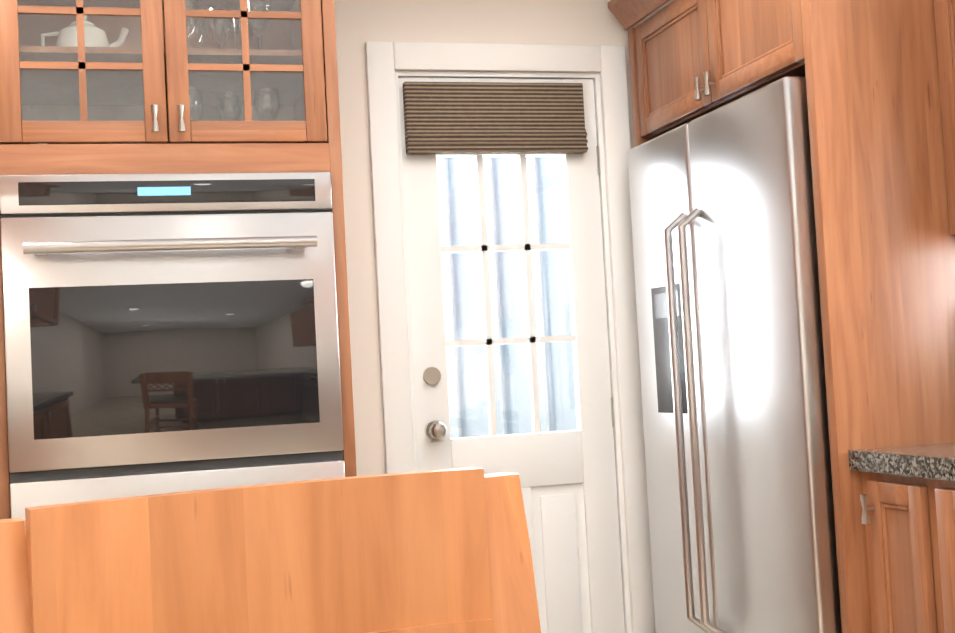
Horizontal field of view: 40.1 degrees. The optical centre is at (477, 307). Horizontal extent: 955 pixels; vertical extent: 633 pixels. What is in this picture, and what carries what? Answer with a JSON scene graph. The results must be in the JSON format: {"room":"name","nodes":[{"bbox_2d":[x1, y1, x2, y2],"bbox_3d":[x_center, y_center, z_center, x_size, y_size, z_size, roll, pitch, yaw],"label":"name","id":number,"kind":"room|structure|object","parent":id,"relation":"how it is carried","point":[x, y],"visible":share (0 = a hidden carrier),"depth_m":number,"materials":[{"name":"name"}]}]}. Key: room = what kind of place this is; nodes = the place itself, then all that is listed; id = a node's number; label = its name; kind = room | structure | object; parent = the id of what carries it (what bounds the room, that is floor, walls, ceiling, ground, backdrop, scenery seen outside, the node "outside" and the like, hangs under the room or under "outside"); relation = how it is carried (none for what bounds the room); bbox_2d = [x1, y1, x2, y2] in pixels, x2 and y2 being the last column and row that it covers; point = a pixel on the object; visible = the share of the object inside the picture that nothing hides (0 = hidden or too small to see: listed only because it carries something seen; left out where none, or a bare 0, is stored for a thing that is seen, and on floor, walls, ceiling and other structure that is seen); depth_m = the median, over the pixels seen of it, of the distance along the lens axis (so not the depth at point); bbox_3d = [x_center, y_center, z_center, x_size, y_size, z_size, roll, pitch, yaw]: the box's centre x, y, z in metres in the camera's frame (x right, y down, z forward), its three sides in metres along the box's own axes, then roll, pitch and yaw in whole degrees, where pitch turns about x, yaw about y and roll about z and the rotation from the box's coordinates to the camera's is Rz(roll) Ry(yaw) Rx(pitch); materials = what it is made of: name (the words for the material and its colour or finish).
{"room":"kitchen","nodes":[
{"label":"kitchen","id":0,"kind":"room"},
{"bbox_2d":[334,0,673,632],"bbox_3d":[-0.529,0.179,3.822,3.650,2.360,0.100,-2,-3,-16],"label":"wall","id":1,"kind":"structure","parent":0,"point":[359,24],"depth_m":3.88,"materials":[{"name":"paint"}]},
{"bbox_2d":[365,41,654,632],"bbox_3d":[0.106,0.266,3.979,0.820,2.135,0.120,-2,-3,-16],"label":"door frame","id":2,"kind":"structure","parent":1,"relation":"attached to","point":[388,64],"depth_m":3.99,"materials":[{"name":"white paint"}]},
{"bbox_2d":[398,77,624,632],"bbox_3d":[0.124,0.311,3.937,0.632,2.032,0.114,-2,-3,-16],"label":"exterior door","id":3,"kind":"structure","parent":1,"relation":"in","point":[568,485],"depth_m":3.98,"materials":[{"name":"white paint"}]},
{"bbox_2d":[403,82,587,154],"bbox_3d":[0.057,-0.574,3.962,0.566,0.215,0.042,-2,-3,-16],"label":"shade","id":4,"kind":"object","parent":3,"relation":"attached to","point":[447,118],"visible":0.98,"depth_m":3.95,"materials":[{"name":"beige fabric"}]},
{"bbox_3d":[0.423,1.202,0.538,3.650,0.100,6.800,-2,-3,-16],"label":"floor","id":5,"kind":"structure","parent":0,"visible":0},
{"bbox_2d":[0,0,356,523],"bbox_3d":[-0.770,0.179,3.314,0.935,2.335,0.746,-2,-3,-16],"label":"tall cabinet","id":6,"kind":"object","parent":5,"relation":"on","point":[174,309],"visible":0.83,"depth_m":3.04,"materials":[{"name":"brown"}]},
{"bbox_2d":[41,16,128,46],"bbox_3d":[-0.979,-0.668,3.266,0.131,0.130,0.181,-5,-4,41],"label":"teapot","id":7,"kind":"object","parent":6,"relation":"in","point":[96,32],"depth_m":3.22,"materials":[{"name":"white ceramic"}]},
{"bbox_2d":[29,143,140,143],"bbox_3d":[-0.953,-0.415,3.214,0.223,0.070,0.249,-6,-4,44],"label":"plate","id":8,"kind":"object","parent":6,"relation":"in","point":[29,143],"depth_m":3.15,"materials":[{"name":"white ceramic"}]},
{"bbox_2d":[185,0,270,48],"bbox_3d":[-0.658,-0.690,3.358,0.246,0.150,0.214,-2,-3,-16],"label":"glasses","id":9,"kind":"object","parent":6,"relation":"in","point":[192,32],"depth_m":3.34,"materials":[{"name":"clear glass"}]},
{"bbox_2d":[189,87,279,143],"bbox_3d":[-0.628,-0.469,3.300,0.256,0.150,0.114,-2,-3,-16],"label":"glasses","id":10,"kind":"object","parent":6,"relation":"in","point":[236,105],"depth_m":3.30,"materials":[{"name":"clear glass"}]},
{"bbox_2d":[0,467,540,632],"bbox_3d":[-0.046,0.661,0.859,0.482,1.061,0.500,-2,-3,-27],"label":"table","id":11,"kind":"object","parent":5,"relation":"on","point":[441,551],"visible":1,"depth_m":1.08,"materials":[{"name":"brown wood"}]},
{"bbox_2d":[628,76,841,632],"bbox_3d":[0.917,0.372,3.527,0.736,1.795,0.980,-2,-3,-16],"label":"fridge","id":12,"kind":"object","parent":5,"relation":"on","point":[737,453],"visible":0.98,"depth_m":3.31,"materials":[{"name":"grey metal"}]},
{"bbox_2d":[608,0,954,632],"bbox_3d":[0.986,0.133,3.433,0.733,2.255,1.318,-2,-3,-16],"label":"cabinet","id":13,"kind":"object","parent":5,"relation":"on","point":[880,80],"visible":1,"depth_m":3.02,"materials":[{"name":"brown wood"}]},
{"bbox_2d":[860,471,919,632],"bbox_3d":[1.206,0.784,2.880,0.652,0.880,0.275,-2,-3,-16],"label":"base cabinet","id":14,"kind":"object","parent":5,"relation":"on","point":[908,522],"depth_m":2.84,"materials":[{"name":"brown wood"}]},
{"bbox_2d":[908,476,954,632],"bbox_3d":[1.367,0.747,2.297,0.652,0.880,0.937,-2,-3,-16],"label":"base cabinet","id":15,"kind":"object","parent":5,"relation":"on","point":[933,500],"depth_m":2.70,"materials":[{"name":"brown wood"}]},
{"bbox_2d":[848,442,954,480],"bbox_3d":[1.540,0.240,1.602,0.642,0.044,2.978,-2,-3,-16],"label":"countertop","id":16,"kind":"structure","parent":15,"relation":"on","point":[934,461],"depth_m":2.73,"materials":[{"name":"stone"}]},
{"label":"outside","id":17,"kind":"structure","parent":0,"visible":0},
{"bbox_3d":[5.519,1.873,9.485,42.000,0.200,44.000,-2,-3,-16],"label":"lawn","id":18,"kind":"structure","parent":17,"visible":0},
{"bbox_2d":[436,157,576,437],"bbox_3d":[0.284,0.383,5.688,8.000,2.950,0.115,-2,-3,-16],"label":"curtain","id":19,"kind":"object","parent":18,"relation":"on","point":[536,205],"depth_m":5.62,"materials":[{"name":"grey fabric"}]}
]}

